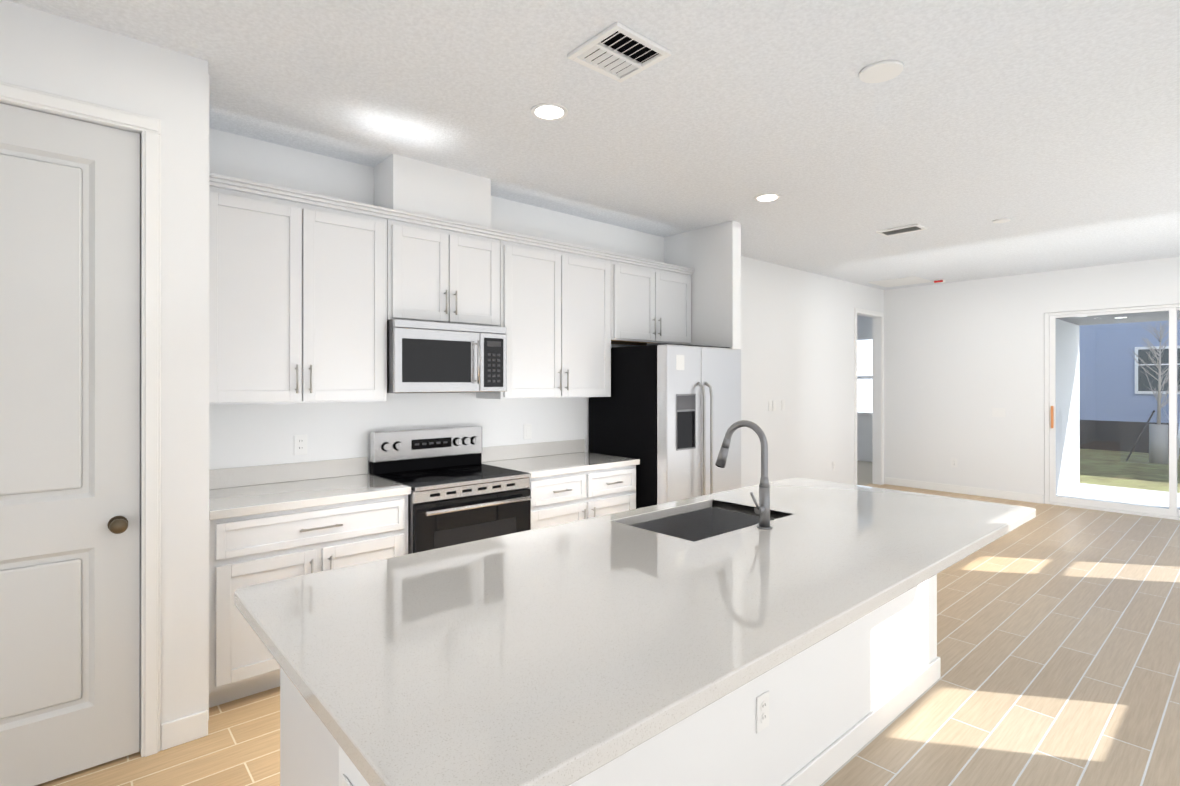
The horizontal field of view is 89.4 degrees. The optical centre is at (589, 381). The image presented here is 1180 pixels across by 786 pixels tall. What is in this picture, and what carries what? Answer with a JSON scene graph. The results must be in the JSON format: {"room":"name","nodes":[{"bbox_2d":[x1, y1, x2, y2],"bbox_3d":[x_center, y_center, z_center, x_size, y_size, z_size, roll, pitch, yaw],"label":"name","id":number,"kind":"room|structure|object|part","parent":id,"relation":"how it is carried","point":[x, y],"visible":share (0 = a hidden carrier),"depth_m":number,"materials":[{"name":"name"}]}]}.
{"room":"kitchen","nodes":[
{"label":"kitchen","id":0,"kind":"room"},
{"bbox_2d":[0,0,1179,752],"bbox_3d":[1.468,0.070,5.395,13.320,2.840,7.870,0,0,-41],"label":"wall","id":1,"kind":"structure","parent":0,"point":[962,360],"depth_m":4.71,"materials":[{"name":"white paint"}]},
{"bbox_2d":[0,103,139,785],"bbox_3d":[-2.048,0.241,2.132,0.702,2.464,0.111,0,0,-41],"label":"pantry door","id":2,"kind":"structure","parent":1,"relation":"in","point":[69,435],"depth_m":2.24,"materials":[{"name":"white paint"}]},
{"bbox_3d":[-1.823,0.555,2.304,0.064,0.064,0.074,0,0,-41],"label":"knob","id":3,"kind":"part","parent":2,"relation":"part of","materials":[{"name":"brown metal"}]},
{"bbox_2d":[294,435,306,454],"bbox_3d":[-1.684,0.367,3.469,0.072,0.116,0.008,0,0,-41],"label":"electrical outlet plate","id":4,"kind":"object","parent":1,"relation":"attached to","point":[300,444],"depth_m":3.47,"materials":[{"name":"white plastic"}]},
{"bbox_2d":[209,173,392,404],"bbox_3d":[-1.638,-0.437,3.290,0.934,1.104,0.338,0,0,-41],"label":"upper cabinet","id":5,"kind":"object","parent":1,"relation":"attached to","point":[313,297],"depth_m":3.14,"materials":[{"name":"white paint"}]},
{"bbox_3d":[-0.584,-0.978,4.196,3.711,0.052,0.364,0,0,-41],"label":"cabinet crown","id":6,"kind":"part","parent":5,"relation":"part of","materials":[{"name":"white paint"}]},
{"bbox_2d":[209,439,584,488],"bbox_3d":[-1.071,0.520,3.997,2.721,0.104,0.020,0,0,-41],"label":"backsplash","id":7,"kind":"structure","parent":1,"relation":"attached to","point":[298,471],"depth_m":3.54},
{"bbox_2d":[0,82,883,756],"bbox_3d":[0.958,0.218,5.272,0.098,2.542,9.526,0,0,44],"label":"door frame","id":8,"kind":"structure","parent":1,"relation":"attached to","point":[148,128],"depth_m":2.37,"materials":[{"name":"white paint"}]},
{"bbox_2d":[387,305,506,392],"bbox_3d":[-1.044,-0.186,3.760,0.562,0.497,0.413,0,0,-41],"label":"microwave","id":9,"kind":"object","parent":1,"relation":"attached to","point":[432,349],"depth_m":3.61,"materials":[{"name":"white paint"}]},
{"bbox_2d":[393,209,504,312],"bbox_3d":[-0.993,-0.676,3.856,0.771,0.624,0.338,0,0,-41],"label":"upper cabinet","id":10,"kind":"object","parent":1,"relation":"attached to","point":[443,264],"depth_m":3.72,"materials":[{"name":"white paint"}]},
{"bbox_2d":[485,313,508,392],"bbox_3d":[-0.757,-0.186,4.012,0.203,0.497,0.413,0,0,-41],"label":"control panel","id":11,"kind":"object","parent":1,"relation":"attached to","point":[496,324],"depth_m":3.89,"materials":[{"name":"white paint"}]},
{"bbox_2d":[524,424,531,439],"bbox_3d":[-0.474,0.378,4.530,0.072,0.116,0.008,0,0,-41],"label":"electrical outlet plate","id":12,"kind":"object","parent":1,"relation":"attached to","point":[527,427],"depth_m":4.53,"materials":[{"name":"white plastic"}]},
{"bbox_2d":[476,233,616,398],"bbox_3d":[-0.317,-0.436,4.448,1.017,1.104,0.338,0,0,-41],"label":"upper cabinet","id":13,"kind":"object","parent":1,"relation":"attached to","point":[561,300],"depth_m":4.30,"materials":[{"name":"white paint"}]},
{"bbox_2d":[617,254,694,345],"bbox_3d":[0.436,-0.659,5.108,0.976,0.656,0.338,0,0,-41],"label":"upper cabinet","id":14,"kind":"object","parent":1,"relation":"attached to","point":[654,298],"depth_m":4.96,"materials":[{"name":"white paint"}]},
{"bbox_2d":[768,401,775,410],"bbox_3d":[2.068,0.271,6.758,0.152,0.116,0.008,0,0,-41],"label":"electrical outlet plate","id":15,"kind":"object","parent":1,"relation":"attached to","point":[771,404],"depth_m":6.75,"materials":[{"name":"white plastic"}]},
{"bbox_2d":[781,400,784,409],"bbox_3d":[2.241,0.272,6.910,0.072,0.116,0.008,0,0,-41],"label":"electrical outlet plate","id":16,"kind":"object","parent":1,"relation":"attached to","point":[782,401],"depth_m":6.90,"materials":[{"name":"white plastic"}]},
{"bbox_2d":[857,337,871,414],"bbox_3d":[5.112,-0.108,11.162,0.033,1.450,1.700,0,0,-41],"label":"bedroom window","id":17,"kind":"structure","parent":1,"relation":"in","point":[864,375],"depth_m":11.12,"materials":[{"name":"white glass"}]},
{"bbox_2d":[951,458,956,467],"bbox_3d":[4.909,1.093,8.031,0.008,0.116,0.072,0,0,-41],"label":"electrical outlet plate","id":18,"kind":"object","parent":1,"relation":"attached to","point":[953,461],"depth_m":8.03,"materials":[{"name":"white plastic"}]},
{"bbox_2d":[885,477,1042,503],"bbox_3d":[4.929,1.440,8.005,0.013,0.105,1.877,0,0,-41],"label":"baseboard","id":19,"kind":"structure","parent":1,"relation":"attached to","point":[1026,497],"depth_m":7.90,"materials":[{"name":"white paint"}]},
{"bbox_2d":[1044,304,1179,519],"bbox_3d":[6.337,0.325,6.477,0.110,2.332,2.254,0,0,-41],"label":"sliding glass door","id":20,"kind":"structure","parent":1,"relation":"attached to","point":[1172,512],"depth_m":6.87,"materials":[{"name":"clear glass"}]},
{"bbox_3d":[6.706,0.325,6.102,0.034,2.268,1.110,0,0,-41],"label":"sliding door panel","id":21,"kind":"part","parent":20,"relation":"part of","materials":[{"name":"white plastic"}]},
{"bbox_2d":[8,0,1179,289],"bbox_3d":[1.473,-1.400,5.467,13.420,0.100,7.970,0,0,-41],"label":"ceiling","id":22,"kind":"structure","parent":0,"point":[1050,128],"depth_m":2.97,"materials":[{"name":"paint"}]},
{"bbox_2d":[531,103,567,120],"bbox_3d":[-0.203,-1.350,2.980,0.183,0.007,0.183,0,0,10],"label":"recessed light","id":23,"kind":"object","parent":22,"relation":"in","point":[548,111],"depth_m":2.97,"materials":[{"name":"white plastic"}]},
{"bbox_2d":[567,22,670,82],"bbox_3d":[0.120,-1.346,2.452,0.310,0.016,0.300,0,0,-41],"label":"ceiling vent","id":24,"kind":"object","parent":22,"relation":"in","point":[618,52],"visible":1,"depth_m":2.44,"materials":[{"name":"white plastic"}]},
{"bbox_2d":[754,193,779,201],"bbox_3d":[1.298,-1.348,4.363,0.183,0.007,0.183,0,0,43],"label":"recessed light","id":25,"kind":"object","parent":22,"relation":"in","point":[768,197],"depth_m":4.35,"materials":[{"name":"white plastic"}]},
{"bbox_2d":[876,223,926,236],"bbox_3d":[2.757,-1.342,5.276,0.220,0.016,0.350,0,0,-41],"label":"ceiling vent","id":26,"kind":"object","parent":22,"relation":"in","point":[902,230],"visible":1,"depth_m":5.26,"materials":[{"name":"white plastic"}]},
{"bbox_2d":[859,60,1010,222],"bbox_3d":[2.011,-1.347,3.468,4.251,0.012,0.511,0,0,-41],"label":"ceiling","id":27,"kind":"structure","parent":22,"relation":"attached to","point":[881,71],"depth_m":2.58,"materials":[{"name":"white plastic"}]},
{"bbox_2d":[934,279,944,282],"bbox_3d":[4.626,-1.329,7.878,0.120,0.036,0.120,0,0,-41],"label":"smoke detector","id":28,"kind":"object","parent":22,"relation":"attached to","point":[940,281],"visible":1,"depth_m":7.84,"materials":[{"name":"white plastic"}]},
{"bbox_2d":[36,484,1179,785],"bbox_3d":[1.473,1.520,5.463,13.420,0.060,7.970,0,0,-41],"label":"floor","id":29,"kind":"structure","parent":0,"point":[1058,640],"depth_m":2.88,"materials":[{"name":"brown wood"}]},
{"bbox_2d":[209,493,410,707],"bbox_3d":[-1.542,1.049,3.179,0.934,0.875,0.628,0,0,-41],"label":"base cabinet","id":30,"kind":"object","parent":29,"relation":"on","point":[266,547],"depth_m":2.81,"materials":[{"name":"white paint"}]},
{"bbox_2d":[209,473,410,520],"bbox_3d":[-1.536,0.591,3.175,0.936,0.039,0.643,0,0,-41],"label":"countertop","id":31,"kind":"structure","parent":30,"relation":"on","point":[282,496],"depth_m":3.05,"materials":[{"name":"white stone"}]},
{"bbox_2d":[369,426,530,553],"bbox_3d":[-0.851,0.897,3.692,0.765,1.180,0.712,0,0,-41],"label":"range","id":32,"kind":"object","parent":29,"relation":"on","point":[460,493],"visible":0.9,"depth_m":3.61,"materials":[{"name":"silver metal"}]},
{"bbox_2d":[529,465,635,529],"bbox_3d":[-0.228,1.051,4.331,1.000,0.875,0.628,0,0,-41],"label":"base cabinet","id":33,"kind":"object","parent":29,"relation":"on","point":[572,497],"depth_m":4.06,"materials":[{"name":"white paint"}]},
{"bbox_2d":[481,453,639,480],"bbox_3d":[-0.221,0.593,4.328,1.008,0.039,0.643,0,0,-41],"label":"countertop","id":34,"kind":"structure","parent":33,"relation":"on","point":[560,464],"depth_m":4.21,"materials":[{"name":"white stone"}]},
{"bbox_2d":[280,576,940,785],"bbox_3d":[0.434,1.048,2.330,2.871,0.875,0.753,0,0,-41],"label":"kitchen island","id":35,"kind":"object","parent":29,"relation":"on","point":[798,724],"depth_m":2.08,"materials":[{"name":"white paint"}]},
{"bbox_2d":[234,477,1035,785],"bbox_3d":[0.519,0.590,2.168,2.960,0.039,1.190,0,0,-41],"label":"island countertop","id":36,"kind":"structure","parent":35,"relation":"on","point":[552,655],"depth_m":1.43,"materials":[{"name":"white stone"}]},
{"bbox_2d":[634,504,753,539],"bbox_3d":[0.482,0.718,2.514,0.698,0.240,0.448,0,0,-41],"label":"sink","id":37,"kind":"object","parent":36,"relation":"in","point":[699,521],"depth_m":2.81,"materials":[{"name":"grey metal"}]},
{"bbox_2d":[715,420,777,527],"bbox_3d":[0.587,0.362,2.381,0.139,0.416,0.260,0,0,-41],"label":"faucet","id":38,"kind":"object","parent":36,"relation":"on","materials":[{"name":"grey metal"}]},
{"bbox_2d":[589,343,740,508],"bbox_3d":[0.635,0.601,4.854,0.915,1.775,0.924,0,0,-41],"label":"refrigerator","id":39,"kind":"object","parent":29,"relation":"on","point":[668,415],"visible":0.56,"depth_m":4.48,"materials":[{"name":"silver metal"}]},
{"bbox_2d":[857,461,871,485],"bbox_3d":[3.347,1.490,10.092,4.100,0.012,3.078,0,0,-41],"label":"floor carpet","id":40,"kind":"object","parent":29,"relation":"on","point":[864,473],"depth_m":9.65,"materials":[{"name":"beige carpet"}]},
{"label":"outside","id":41,"kind":"structure","parent":0,"visible":0},
{"bbox_2d":[1080,449,1179,492],"bbox_3d":[12.512,1.620,9.269,90.000,0.150,70.000,0,0,-41],"label":"lawn","id":42,"kind":"structure","parent":41,"point":[1145,474],"depth_m":10.40,"materials":[{"name":"green plant"}]},
{"bbox_2d":[1056,483,1179,508],"bbox_3d":[7.357,1.519,7.030,2.205,0.046,3.370,0,0,-41],"label":"lanai","id":43,"kind":"object","parent":42,"relation":"on","point":[1153,498],"depth_m":7.85,"materials":[{"name":"white concrete"}]},
{"bbox_2d":[1056,310,1179,494],"bbox_3d":[7.117,-0.051,7.567,2.460,3.094,5.450,0,0,-41],"label":"wall","id":44,"kind":"structure","parent":43,"relation":"on","point":[1065,450],"depth_m":8.23,"materials":[{"name":"white paint"}]},
{"bbox_2d":[1079,320,1179,454],"bbox_3d":[19.041,-1.980,9.677,6.050,7.050,46.000,0,0,-41],"label":"neighbouring house","id":45,"kind":"structure","parent":42,"relation":"on","point":[1100,372],"depth_m":13.34,"materials":[{"name":"blue paint"}]},
{"bbox_2d":[1126,320,1179,463],"bbox_3d":[10.993,0.148,11.468,0.892,2.810,0.978,0,0,-41],"label":"tree","id":46,"kind":"object","parent":42,"relation":"on","point":[1161,451],"depth_m":11.39,"materials":[{"name":"grey plant"}]},
{"bbox_2d":[1177,412,1179,459],"bbox_3d":[12.167,0.901,12.012,0.833,1.306,0.464,0,0,-41],"label":"ladder","id":47,"kind":"object","parent":42,"relation":"on","point":[1178,444],"depth_m":11.96,"materials":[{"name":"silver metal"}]}
]}

